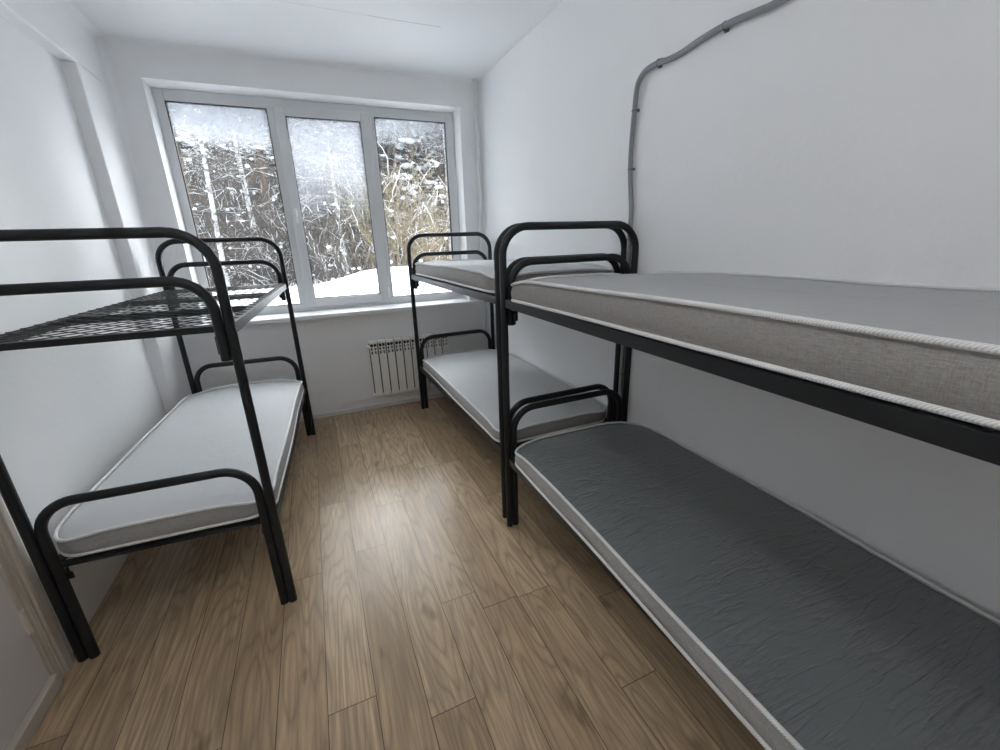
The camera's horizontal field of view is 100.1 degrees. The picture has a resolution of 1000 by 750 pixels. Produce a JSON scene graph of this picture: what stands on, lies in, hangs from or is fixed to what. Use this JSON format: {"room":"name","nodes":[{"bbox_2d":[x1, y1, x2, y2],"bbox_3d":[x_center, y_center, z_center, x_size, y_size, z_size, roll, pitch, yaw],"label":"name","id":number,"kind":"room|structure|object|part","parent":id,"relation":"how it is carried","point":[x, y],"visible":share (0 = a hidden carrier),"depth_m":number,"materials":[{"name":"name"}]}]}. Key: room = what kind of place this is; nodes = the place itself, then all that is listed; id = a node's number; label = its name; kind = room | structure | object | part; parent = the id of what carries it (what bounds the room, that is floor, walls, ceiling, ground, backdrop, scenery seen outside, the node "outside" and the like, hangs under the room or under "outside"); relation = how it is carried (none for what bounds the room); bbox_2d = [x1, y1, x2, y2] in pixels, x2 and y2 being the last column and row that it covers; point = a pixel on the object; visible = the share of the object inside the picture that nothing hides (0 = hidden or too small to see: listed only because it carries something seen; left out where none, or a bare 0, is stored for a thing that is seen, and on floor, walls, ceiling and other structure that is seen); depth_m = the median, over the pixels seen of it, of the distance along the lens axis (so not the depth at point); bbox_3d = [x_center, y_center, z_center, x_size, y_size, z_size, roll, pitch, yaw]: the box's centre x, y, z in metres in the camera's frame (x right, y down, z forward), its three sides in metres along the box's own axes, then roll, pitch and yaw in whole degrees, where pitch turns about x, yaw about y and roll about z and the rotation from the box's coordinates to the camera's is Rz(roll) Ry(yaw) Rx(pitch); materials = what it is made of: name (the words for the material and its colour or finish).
{"room":"dormitory","nodes":[
{"label":"dormitory","id":0,"kind":"room"},
{"bbox_2d":[52,0,102,40],"bbox_3d":[-1.710,-1.594,0.700,0.050,0.050,4.850,-9,19,-22],"label":"trim","id":1,"kind":"structure","parent":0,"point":[66,6],"depth_m":2.55,"materials":[{"name":"white paint"}]},
{"bbox_2d":[0,15,165,651],"bbox_3d":[-1.807,-0.147,0.988,0.200,2.974,5.050,-9,19,-22],"label":"wall","id":2,"kind":"structure","parent":0,"point":[69,414],"depth_m":2.05,"materials":[{"name":"white paint"}]},
{"bbox_2d":[0,497,74,749],"bbox_3d":[-1.587,0.258,0.908,0.042,2.240,1.075,-9,19,-22],"label":"door","id":3,"kind":"structure","parent":2,"relation":"in","point":[36,655],"depth_m":1.50,"materials":[{"name":"white paint"}]},
{"bbox_2d":[0,0,106,85],"bbox_3d":[-1.772,-1.464,0.712,0.093,0.302,4.850,-9,19,-22],"label":"trim","id":4,"kind":"structure","parent":2,"relation":"attached to","point":[43,21],"depth_m":2.30,"materials":[{"name":"white paint"}]},
{"bbox_2d":[60,60,191,414],"bbox_3d":[-2.602,-0.639,3.077,0.093,2.672,0.490,-9,19,-22],"label":"column","id":5,"kind":"structure","parent":2,"relation":"attached to","point":[91,99],"depth_m":2.82,"materials":[{"name":"white paint"}]},
{"bbox_2d":[107,43,487,416],"bbox_3d":[-1.634,-1.050,3.959,3.007,3.094,0.500,-9,19,-22],"label":"wall","id":6,"kind":"structure","parent":0,"point":[335,354],"depth_m":3.65,"materials":[{"name":"white paint"}]},
{"bbox_2d":[95,38,194,393],"bbox_3d":[-2.629,-0.853,3.249,0.050,2.974,0.050,-9,19,-22],"label":"trim","id":7,"kind":"structure","parent":6,"relation":"attached to","point":[102,47],"depth_m":3.00,"materials":[{"name":"white paint"}]},
{"bbox_2d":[100,35,477,85],"bbox_3d":[-1.449,-2.456,3.307,2.734,0.030,0.030,-9,19,-22],"label":"trim","id":8,"kind":"structure","parent":6,"relation":"attached to","point":[109,39],"depth_m":3.20,"materials":[{"name":"white paint"}]},
{"bbox_2d":[151,87,462,318],"bbox_3d":[-1.501,-1.487,3.829,2.351,1.757,0.144,-9,19,-22],"label":"window","id":9,"kind":"structure","parent":6,"relation":"in","point":[270,115],"depth_m":3.65,"materials":[{"name":"white plastic"}]},
{"bbox_3d":[-2.215,-1.378,3.567,0.685,1.599,0.004,-9,19,-22],"label":"pane","id":10,"kind":"part","parent":9,"relation":"part of","materials":[{"name":"clear glass"}]},
{"bbox_3d":[-1.788,-1.401,3.675,0.028,0.125,0.056,-9,19,-22],"label":"handle","id":11,"kind":"part","parent":9,"relation":"part of","materials":[{"name":"white plastic"}]},
{"bbox_3d":[-1.499,-1.489,3.848,0.598,1.508,0.004,-9,19,-22],"label":"pane","id":12,"kind":"part","parent":9,"relation":"part of","materials":[{"name":"clear glass"}]},
{"bbox_3d":[-1.502,-1.489,3.854,0.758,1.655,0.078,-9,19,-22],"label":"sash","id":13,"kind":"part","parent":9,"relation":"part of","materials":[{"name":"white plastic"}]},
{"bbox_3d":[-0.813,-1.607,4.139,0.660,1.599,0.004,-9,19,-22],"label":"pane","id":14,"kind":"part","parent":9,"relation":"part of","materials":[{"name":"clear glass"}]},
{"bbox_2d":[189,298,478,326],"bbox_3d":[-1.423,-0.602,3.973,2.495,0.036,0.313,-9,19,-22],"label":"window sill","id":15,"kind":"structure","parent":6,"relation":"attached to","point":[341,312],"depth_m":3.92,"materials":[{"name":"white plastic"}]},
{"bbox_2d":[300,393,443,421],"bbox_3d":[-1.363,0.336,4.217,2.734,0.042,0.014,-9,19,-22],"label":"baseboard","id":16,"kind":"structure","parent":6,"relation":"attached to","point":[398,402],"depth_m":4.23,"materials":[{"name":"white plastic"}]},
{"bbox_2d":[367,332,449,396],"bbox_3d":[-0.903,-0.115,4.240,0.808,0.558,0.100,-9,19,-22],"label":"radiator","id":17,"kind":"object","parent":6,"relation":"attached to","point":[394,367],"visible":0.78,"depth_m":4.16,"materials":[{"name":"metal"}]},
{"bbox_2d":[449,78,486,348],"bbox_3d":[-0.354,-1.218,4.157,0.435,2.974,0.060,-9,19,-22],"label":"pipe","id":18,"kind":"object","parent":6,"relation":"attached to","point":[474,80],"visible":0.59,"depth_m":4.03,"materials":[{"name":"white metal"}]},
{"bbox_2d":[70,0,561,80],"bbox_3d":[-0.579,-1.949,1.280,3.207,0.200,5.550,-9,19,-22],"label":"ceiling","id":19,"kind":"structure","parent":0,"point":[462,39],"depth_m":2.78,"materials":[{"name":"white paint"}]},
{"bbox_2d":[25,396,765,749],"bbox_3d":[-0.384,1.099,2.025,3.207,0.120,5.050,-9,19,-22],"label":"floor","id":20,"kind":"structure","parent":0,"point":[419,619],"depth_m":1.80,"materials":[{"name":"brown wood"}]},
{"bbox_2d":[0,227,315,662],"bbox_3d":[-1.716,0.054,2.471,0.827,1.672,1.976,-8,19,-19],"label":"bunk bed","id":21,"kind":"object","parent":20,"relation":"on","point":[49,566],"visible":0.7,"depth_m":1.65,"materials":[{"name":"black metal"}]},
{"bbox_3d":[-2.083,-0.334,2.207,0.040,0.040,1.904,-8,19,-19],"label":"rail","id":22,"kind":"part","parent":21,"relation":"part of","materials":[{"name":"black metal"}]},
{"bbox_3d":[-1.403,-0.132,1.488,0.751,0.024,0.030,-8,19,-19],"label":"rail","id":23,"kind":"part","parent":21,"relation":"part of","materials":[{"name":"black metal"}]},
{"bbox_3d":[-1.622,-0.299,2.053,0.783,0.030,0.030,-8,19,-19],"label":"cross rail","id":24,"kind":"part","parent":21,"relation":"part of","materials":[{"name":"black metal"}]},
{"bbox_3d":[-1.377,0.692,1.755,0.751,0.014,0.030,-8,19,-19],"label":"rail","id":25,"kind":"part","parent":21,"relation":"part of","materials":[{"name":"black metal"}]},
{"bbox_2d":[53,379,303,556],"bbox_3d":[-1.706,0.365,2.572,0.806,0.114,1.879,-8,19,-19],"label":"mattress","id":26,"kind":"object","parent":21,"relation":"on","point":[208,430],"visible":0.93,"depth_m":2.08,"materials":[{"name":"grey fabric"}]},
{"bbox_3d":[-1.847,-0.479,2.632,0.783,0.030,0.030,-8,19,-19],"label":"cross rail","id":27,"kind":"part","parent":21,"relation":"part of","materials":[{"name":"black metal"}]},
{"bbox_3d":[-2.057,-0.653,3.165,0.751,0.024,0.030,-8,19,-19],"label":"rail","id":28,"kind":"part","parent":21,"relation":"part of","materials":[{"name":"black metal"}]},
{"bbox_3d":[-2.054,-0.215,3.339,0.827,1.672,0.036,-8,19,-19],"label":"frame","id":29,"kind":"part","parent":21,"relation":"part of","materials":[{"name":"black metal"}]},
{"bbox_3d":[-1.376,-0.435,2.451,0.040,0.040,1.904,-8,19,-19],"label":"rail","id":30,"kind":"part","parent":21,"relation":"part of","materials":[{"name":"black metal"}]},
{"bbox_3d":[-1.349,0.393,2.719,0.040,0.040,1.904,-8,19,-19],"label":"rail","id":31,"kind":"part","parent":21,"relation":"part of","materials":[{"name":"black metal"}]},
{"bbox_2d":[407,223,626,517],"bbox_3d":[-0.036,-0.260,3.278,0.827,1.672,1.976,-10,19,-23],"label":"bunk bed","id":32,"kind":"object","parent":20,"relation":"on","point":[414,279],"visible":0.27,"depth_m":2.60,"materials":[{"name":"black metal"}]},
{"bbox_3d":[-0.440,-0.519,4.121,0.827,1.672,0.036,-10,19,-23],"label":"frame","id":33,"kind":"part","parent":32,"relation":"part of","materials":[{"name":"black metal"}]},
{"bbox_3d":[-0.394,-0.640,2.990,0.040,0.040,1.904,-10,19,-23],"label":"rail","id":34,"kind":"part","parent":32,"relation":"part of","materials":[{"name":"black metal"}]},
{"bbox_3d":[-0.367,0.188,3.258,0.040,0.040,1.904,-10,19,-23],"label":"rail","id":35,"kind":"part","parent":32,"relation":"part of","materials":[{"name":"black metal"}]},
{"bbox_2d":[415,258,610,292],"bbox_3d":[-0.042,-0.781,3.115,0.811,0.118,1.869,-9,19,-22],"label":"mattress","id":36,"kind":"object","parent":32,"relation":"on","point":[477,274],"visible":0.69,"depth_m":2.55,"materials":[{"name":"grey fabric"}]},
{"bbox_2d":[422,349,605,442],"bbox_3d":[-0.019,0.053,3.371,0.812,0.115,1.869,-9,19,-22],"label":"mattress","id":37,"kind":"object","parent":32,"relation":"on","point":[469,377],"visible":0.83,"depth_m":3.02,"materials":[{"name":"grey fabric"}]},
{"bbox_3d":[0.367,0.000,2.435,0.827,1.672,0.036,-10,19,-23],"label":"frame","id":38,"kind":"part","parent":32,"relation":"part of","materials":[{"name":"black metal"}]},
{"bbox_3d":[0.365,0.368,2.586,0.751,0.014,0.030,-10,19,-23],"label":"rail","id":39,"kind":"part","parent":32,"relation":"part of","materials":[{"name":"black metal"}]},
{"bbox_2d":[499,221,999,700],"bbox_3d":[0.781,0.290,1.499,0.827,1.672,1.976,-9,19,-22],"label":"bunk bed","id":40,"kind":"object","parent":20,"relation":"on","point":[980,442],"visible":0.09,"depth_m":1.19,"materials":[{"name":"black metal"}]},
{"bbox_3d":[0.396,0.027,2.350,0.827,1.672,0.036,-9,19,-22],"label":"frame","id":41,"kind":"part","parent":40,"relation":"part of","materials":[{"name":"black metal"}]},
{"bbox_3d":[0.447,0.735,1.486,0.040,0.040,1.904,-9,19,-22],"label":"rail","id":42,"kind":"part","parent":40,"relation":"part of","materials":[{"name":"black metal"}]},
{"bbox_3d":[0.421,-0.093,1.218,0.040,0.040,1.904,-9,19,-22],"label":"rail","id":43,"kind":"part","parent":40,"relation":"part of","materials":[{"name":"black metal"}]},
{"bbox_2d":[511,271,999,429],"bbox_3d":[0.770,-0.228,1.334,0.813,0.125,1.879,-9,19,-22],"label":"mattress","id":44,"kind":"object","parent":40,"relation":"on","point":[932,348],"visible":1,"depth_m":0.88,"materials":[{"name":"beige fabric"}]},
{"bbox_2d":[515,421,999,749],"bbox_3d":[0.783,0.608,1.585,0.824,0.109,1.879,-9,19,-21],"label":"mattress","id":45,"kind":"object","parent":40,"relation":"on","point":[810,638],"visible":1,"depth_m":1.25,"materials":[{"name":"grey fabric"}]},
{"bbox_2d":[478,0,999,625],"bbox_3d":[0.846,-0.665,2.330,0.200,2.974,5.550,-9,19,-22],"label":"wall","id":46,"kind":"structure","parent":0,"point":[839,139],"depth_m":1.58,"materials":[{"name":"white paint"}]},
{"bbox_2d":[619,0,789,398],"bbox_3d":[1.244,-0.044,1.291,0.032,2.367,2.677,-9,19,-22],"label":"cable conduit","id":47,"kind":"object","parent":46,"relation":"attached to","point":[725,26],"visible":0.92,"depth_m":2.03,"materials":[{"name":"grey plastic"}]},
{"label":"outside","id":48,"kind":"structure","parent":0,"visible":0},
{"bbox_2d":[212,266,449,305],"bbox_3d":[-15.667,-10.229,34.682,65.000,2.139,69.500,-9,19,-22],"label":"ground","id":49,"kind":"structure","parent":48,"point":[363,282],"depth_m":6.50,"materials":[{"name":"white snow"}]},
{"bbox_2d":[172,110,213,291],"bbox_3d":[-10.061,-8.246,12.381,2.605,12.070,2.979,13,23,38],"label":"birch tree","id":50,"kind":"object","parent":49,"relation":"on","point":[178,140],"visible":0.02,"depth_m":13.11,"materials":[{"name":"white plant"}]},
{"bbox_2d":[175,126,244,247],"bbox_3d":[-12.520,-8.993,15.162,5.808,12.103,4.654,4,19,17],"label":"birch tree","id":51,"kind":"object","parent":49,"relation":"on","point":[175,126],"visible":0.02,"depth_m":16.18,"materials":[{"name":"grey plant"}]},
{"bbox_2d":[200,215,227,285],"bbox_3d":[-10.418,-4.624,15.236,3.404,3.256,2.330,5,19,20],"label":"bush","id":52,"kind":"object","parent":49,"relation":"on","point":[224,215],"visible":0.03,"depth_m":15.38,"materials":[{"name":"plant"}]},
{"bbox_2d":[194,109,236,186],"bbox_3d":[-21.509,-16.608,31.929,3.310,15.336,3.785,11,22,35],"label":"pine tree","id":53,"kind":"object","parent":49,"relation":"on","point":[214,126],"visible":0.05,"depth_m":31.45,"materials":[{"name":"grey plant"}]},
{"bbox_2d":[182,128,255,222],"bbox_3d":[-18.432,-13.872,27.070,5.625,13.400,5.717,-4,18,-6],"label":"birch tree","id":54,"kind":"object","parent":49,"relation":"on","point":[212,146],"visible":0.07,"depth_m":26.85,"materials":[{"name":"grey plant"}]},
{"bbox_2d":[187,169,258,291],"bbox_3d":[-10.282,-4.549,13.871,4.171,3.989,2.855,5,19,21],"label":"bush","id":55,"kind":"object","parent":49,"relation":"on","point":[207,234],"visible":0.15,"depth_m":13.58,"materials":[{"name":"plant"}]},
{"bbox_2d":[172,108,279,290],"bbox_3d":[-7.925,-6.359,10.982,3.571,9.287,4.457,8,21,29],"label":"birch tree","id":56,"kind":"object","parent":49,"relation":"on","point":[203,154],"visible":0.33,"depth_m":11.75,"materials":[{"name":"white plant"}]},
{"bbox_2d":[185,176,270,289],"bbox_3d":[-8.806,-4.691,14.071,2.970,4.151,4.340,-18,24,-40],"label":"bush","id":57,"kind":"object","parent":49,"relation":"on","point":[242,278],"visible":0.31,"depth_m":14.41,"materials":[{"name":"plant"}]},
{"bbox_2d":[197,112,275,250],"bbox_3d":[-8.896,-9.390,14.793,2.750,12.740,3.144,1,18,10],"label":"birch tree","id":58,"kind":"object","parent":49,"relation":"on","point":[259,148],"visible":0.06,"depth_m":15.32,"materials":[{"name":"grey plant"}]},
{"bbox_2d":[214,127,258,208],"bbox_3d":[-16.147,-11.235,26.273,4.024,8.655,3.154,8,20,27],"label":"birch tree","id":59,"kind":"object","parent":49,"relation":"on","point":[240,127],"visible":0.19,"depth_m":25.57,"materials":[{"name":"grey plant"}]},
{"bbox_2d":[218,118,261,192],"bbox_3d":[-18.898,-16.925,31.065,3.556,16.475,4.066,-3,18,-3],"label":"pine tree","id":60,"kind":"object","parent":49,"relation":"on","point":[239,118],"visible":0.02,"depth_m":30.90,"materials":[{"name":"grey plant"}]},
{"bbox_2d":[173,116,322,286],"bbox_3d":[-7.683,-6.748,12.236,3.958,9.278,3.895,-9,19,-22],"label":"birch tree","id":61,"kind":"object","parent":49,"relation":"on","point":[236,144],"visible":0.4,"depth_m":12.31,"materials":[{"name":"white plant"}]},
{"bbox_2d":[190,172,307,288],"bbox_3d":[-8.076,-4.151,12.930,3.905,3.736,2.673,1,18,8],"label":"bush","id":62,"kind":"object","parent":49,"relation":"on","point":[263,224],"visible":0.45,"depth_m":12.73,"materials":[{"name":"plant"}]},
{"bbox_2d":[194,177,306,282],"bbox_3d":[-9.335,-5.147,15.500,4.268,4.083,2.922,-9,19,-21],"label":"bush","id":63,"kind":"object","parent":49,"relation":"on","point":[253,193],"visible":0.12,"depth_m":15.48,"materials":[{"name":"plant"}]},
{"bbox_2d":[232,134,277,186],"bbox_3d":[-15.206,-13.262,26.486,3.023,12.250,2.644,7,20,25],"label":"pine tree","id":64,"kind":"object","parent":49,"relation":"on","point":[251,134],"visible":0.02,"depth_m":25.85,"materials":[{"name":"grey plant"}]},
{"bbox_2d":[219,202,294,283],"bbox_3d":[-6.882,-3.842,12.961,2.104,2.941,3.074,-9,19,-20],"label":"bush","id":65,"kind":"object","parent":49,"relation":"on","point":[278,202],"visible":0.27,"depth_m":13.00,"materials":[{"name":"brown plant"}]},
{"bbox_2d":[192,187,325,288],"bbox_3d":[-7.075,-3.885,12.369,2.446,3.418,3.573,14,24,40],"label":"bush","id":66,"kind":"object","parent":49,"relation":"on","point":[288,263],"visible":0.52,"depth_m":12.73,"materials":[{"name":"plant"}]},
{"bbox_2d":[247,135,328,232],"bbox_3d":[-10.453,-9.652,20.024,3.736,9.766,3.763,13,23,39],"label":"pine tree","id":67,"kind":"object","parent":49,"relation":"on","point":[265,146],"visible":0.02,"depth_m":19.38,"materials":[{"name":"grey plant"}]},
{"bbox_2d":[236,115,343,191],"bbox_3d":[-5.941,-6.350,11.649,3.227,8.856,4.118,-7,19,-17],"label":"birch tree","id":68,"kind":"object","parent":49,"relation":"on","point":[294,124],"visible":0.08,"depth_m":11.38,"materials":[{"name":"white plant"}]},
{"bbox_2d":[266,119,327,240],"bbox_3d":[-9.431,-9.301,20.505,3.214,8.818,4.100,1,18,7],"label":"birch tree","id":69,"kind":"object","parent":49,"relation":"on","point":[293,119],"visible":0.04,"depth_m":20.36,"materials":[{"name":"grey plant"}]},
{"bbox_2d":[255,119,342,270],"bbox_3d":[-8.902,-10.524,18.332,3.796,12.614,3.205,0,18,6],"label":"pine tree","id":70,"kind":"object","parent":49,"relation":"on","point":[296,151],"visible":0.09,"depth_m":18.78,"materials":[{"name":"grey plant"}]},
{"bbox_2d":[270,119,336,265],"bbox_3d":[-8.786,-8.346,18.875,3.736,8.035,2.928,5,19,21],"label":"birch tree","id":71,"kind":"object","parent":49,"relation":"on","point":[301,140],"visible":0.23,"depth_m":18.40,"materials":[{"name":"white plant"}]},
{"bbox_2d":[259,189,358,284],"bbox_3d":[-5.280,-4.206,13.309,3.620,3.462,2.478,3,19,15],"label":"bush","id":72,"kind":"object","parent":49,"relation":"on","point":[315,268],"visible":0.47,"depth_m":13.34,"materials":[{"name":"plant"}]},
{"bbox_2d":[178,122,448,285],"bbox_3d":[-10.953,-12.818,27.328,46.694,11.426,32.417,-9,19,-22],"label":"trees","id":73,"kind":"object","parent":49,"relation":"on","point":[194,179],"visible":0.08,"depth_m":17.88,"materials":[{"name":"plant"}]},
{"bbox_2d":[291,127,346,225],"bbox_3d":[-10.734,-11.303,24.025,3.677,10.090,4.691,2,18,13],"label":"birch tree","id":74,"kind":"object","parent":49,"relation":"on","point":[310,127],"visible":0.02,"depth_m":23.73,"materials":[{"name":"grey plant"}]},
{"bbox_2d":[306,121,353,236],"bbox_3d":[-8.602,-10.713,20.330,2.950,11.611,3.494,-6,18,-14],"label":"pine tree","id":75,"kind":"object","parent":49,"relation":"on","point":[336,124],"visible":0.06,"depth_m":20.27,"materials":[{"name":"grey plant"}]},
{"bbox_2d":[315,122,359,217],"bbox_3d":[-11.217,-14.999,28.707,3.040,14.087,3.477,-7,19,-15],"label":"pine tree","id":76,"kind":"object","parent":49,"relation":"on","point":[338,122],"visible":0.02,"depth_m":28.43,"materials":[{"name":"grey plant"}]},
{"bbox_2d":[287,120,398,275],"bbox_3d":[-5.993,-8.171,15.465,4.691,9.775,3.759,14,24,40],"label":"birch tree","id":77,"kind":"object","parent":49,"relation":"on","point":[346,124],"visible":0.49,"depth_m":15.60,"materials":[{"name":"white plant"}]},
{"bbox_2d":[283,191,406,282],"bbox_3d":[-4.197,-3.724,12.101,3.258,3.116,2.230,-5,18,-8],"label":"bush","id":78,"kind":"object","parent":49,"relation":"on","point":[341,265],"visible":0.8,"depth_m":11.95,"materials":[{"name":"plant"}]},
{"bbox_2d":[332,122,363,211],"bbox_3d":[-9.109,-11.898,25.653,3.924,10.260,3.954,-7,19,-16],"label":"pine tree","id":79,"kind":"object","parent":49,"relation":"on","point":[355,129],"visible":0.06,"depth_m":25.11,"materials":[{"name":"grey plant"}]},
{"bbox_2d":[320,121,385,270],"bbox_3d":[-6.580,-8.955,18.502,3.962,9.288,3.899,6,19,22],"label":"birch tree","id":80,"kind":"object","parent":49,"relation":"on","point":[352,148],"visible":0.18,"depth_m":18.60,"materials":[{"name":"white plant"}]},
{"bbox_2d":[341,136,365,180],"bbox_3d":[-10.892,-14.101,32.674,3.684,9.631,3.711,-7,19,-16],"label":"pine tree","id":81,"kind":"object","parent":49,"relation":"on","point":[341,136],"visible":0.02,"depth_m":31.06,"materials":[{"name":"grey plant"}]},
{"bbox_2d":[340,123,379,216],"bbox_3d":[-9.488,-13.342,27.288,5.712,11.903,4.577,13,23,38],"label":"birch tree","id":82,"kind":"object","parent":49,"relation":"on","point":[375,123],"visible":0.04,"depth_m":26.90,"materials":[{"name":"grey plant"}]},
{"bbox_2d":[296,119,429,197],"bbox_3d":[-4.296,-7.971,14.976,3.550,9.742,4.529,14,24,41],"label":"birch tree","id":83,"kind":"object","parent":49,"relation":"on","point":[384,127],"visible":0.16,"depth_m":14.85,"materials":[{"name":"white plant"}]},
{"bbox_2d":[296,133,446,269],"bbox_3d":[-2.961,-4.419,11.959,3.611,4.339,4.204,10,21,31],"label":"bush","id":84,"kind":"object","parent":49,"relation":"on","point":[397,240],"visible":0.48,"depth_m":11.81,"materials":[{"name":"plant"}]},
{"bbox_2d":[309,152,434,274],"bbox_3d":[-3.981,-4.661,13.290,3.994,4.122,3.430,-6,18,-13],"label":"bush","id":85,"kind":"object","parent":49,"relation":"on","point":[394,191],"visible":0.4,"depth_m":12.87,"materials":[{"name":"plant"}]},
{"bbox_2d":[363,120,409,223],"bbox_3d":[-6.343,-12.358,23.360,3.176,12.500,3.761,-13,21,-30],"label":"pine tree","id":86,"kind":"object","parent":49,"relation":"on","point":[375,120],"visible":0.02,"depth_m":23.46,"materials":[{"name":"grey plant"}]},
{"bbox_2d":[354,174,429,265],"bbox_3d":[-5.058,-6.784,18.913,4.035,4.848,4.698,-1,18,1],"label":"bush","id":87,"kind":"object","parent":49,"relation":"on","point":[381,174],"visible":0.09,"depth_m":18.89,"materials":[{"name":"plant"}]},
{"bbox_2d":[351,119,433,259],"bbox_3d":[-5.146,-9.566,19.034,3.943,10.232,3.914,4,19,17],"label":"pine tree","id":88,"kind":"object","parent":49,"relation":"on","point":[377,129],"visible":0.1,"depth_m":18.74,"materials":[{"name":"grey plant"}]},
{"bbox_2d":[357,119,429,254],"bbox_3d":[-4.574,-8.750,19.273,3.893,8.372,3.051,-3,18,-4],"label":"birch tree","id":89,"kind":"object","parent":49,"relation":"on","point":[385,131],"visible":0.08,"depth_m":18.61,"materials":[{"name":"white plant"}]},
{"bbox_2d":[384,180,437,262],"bbox_3d":[-4.521,-7.285,20.221,4.662,4.812,4.005,1,18,9],"label":"bush","id":90,"kind":"object","parent":49,"relation":"on","point":[433,180],"visible":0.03,"depth_m":19.22,"materials":[{"name":"plant"}]},
{"bbox_2d":[378,120,446,253],"bbox_3d":[-3.327,-9.243,15.709,2.950,11.611,3.494,1,18,7],"label":"pine tree","id":91,"kind":"object","parent":49,"relation":"on","point":[403,147],"visible":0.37,"depth_m":15.73,"materials":[{"name":"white plant"}]},
{"bbox_2d":[390,123,436,221],"bbox_3d":[-4.136,-12.082,20.971,2.894,13.411,3.310,-9,19,-22],"label":"pine tree","id":92,"kind":"object","parent":49,"relation":"on","point":[429,125],"visible":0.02,"depth_m":20.90,"materials":[{"name":"grey plant"}]},
{"bbox_2d":[381,135,450,264],"bbox_3d":[-1.935,-4.502,12.416,3.994,4.122,3.430,14,23,39],"label":"bush","id":93,"kind":"object","parent":49,"relation":"on","point":[433,226],"visible":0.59,"depth_m":11.99,"materials":[{"name":"plant"}]},
{"bbox_2d":[385,162,448,264],"bbox_3d":[-3.363,-5.772,15.995,3.735,4.488,4.349,5,19,20],"label":"bush","id":94,"kind":"object","parent":49,"relation":"on","point":[400,162],"visible":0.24,"depth_m":15.74,"materials":[{"name":"plant"}]},
{"bbox_2d":[383,164,451,261],"bbox_3d":[-2.067,-4.717,13.591,3.783,3.905,3.250,-8,19,-20],"label":"bush","id":95,"kind":"object","parent":49,"relation":"on","point":[438,238],"visible":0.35,"depth_m":13.69,"materials":[{"name":"plant"}]},
{"bbox_2d":[412,123,444,167],"bbox_3d":[-1.728,-9.476,17.165,4.097,11.242,5.227,-7,19,-15],"label":"birch tree","id":96,"kind":"object","parent":49,"relation":"on","point":[422,123],"visible":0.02,"depth_m":17.30,"materials":[{"name":"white plant"}]},
{"bbox_2d":[408,123,449,259],"bbox_3d":[-2.801,-9.302,18.062,3.914,10.232,3.943,-13,21,-30],"label":"pine tree","id":97,"kind":"object","parent":49,"relation":"on","point":[436,134],"visible":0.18,"depth_m":17.82,"materials":[{"name":"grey plant"}]},
{"bbox_2d":[414,125,443,192],"bbox_3d":[-4.835,-15.335,28.957,3.553,14.396,3.107,-2,18,0],"label":"pine tree","id":98,"kind":"object","parent":49,"relation":"on","point":[434,125],"visible":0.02,"depth_m":28.86,"materials":[{"name":"grey plant"}]},
{"bbox_2d":[414,123,444,167],"bbox_3d":[-1.457,-9.050,16.879,4.930,10.603,3.864,6,20,23],"label":"birch tree","id":99,"kind":"object","parent":49,"relation":"on","point":[425,128],"visible":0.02,"depth_m":16.12,"materials":[{"name":"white plant"}]},
{"bbox_2d":[408,124,451,259],"bbox_3d":[-1.777,-7.760,15.745,3.383,8.798,4.222,-9,19,-21],"label":"birch tree","id":100,"kind":"object","parent":49,"relation":"on","point":[436,143],"visible":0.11,"depth_m":15.76,"materials":[{"name":"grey plant"}]},
{"bbox_2d":[414,124,448,250],"bbox_3d":[-1.996,-10.097,18.352,4.437,11.539,5.537,-9,19,-22],"label":"birch tree","id":101,"kind":"object","parent":49,"relation":"on","point":[439,124],"visible":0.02,"depth_m":18.19,"materials":[{"name":"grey plant"}]}
]}

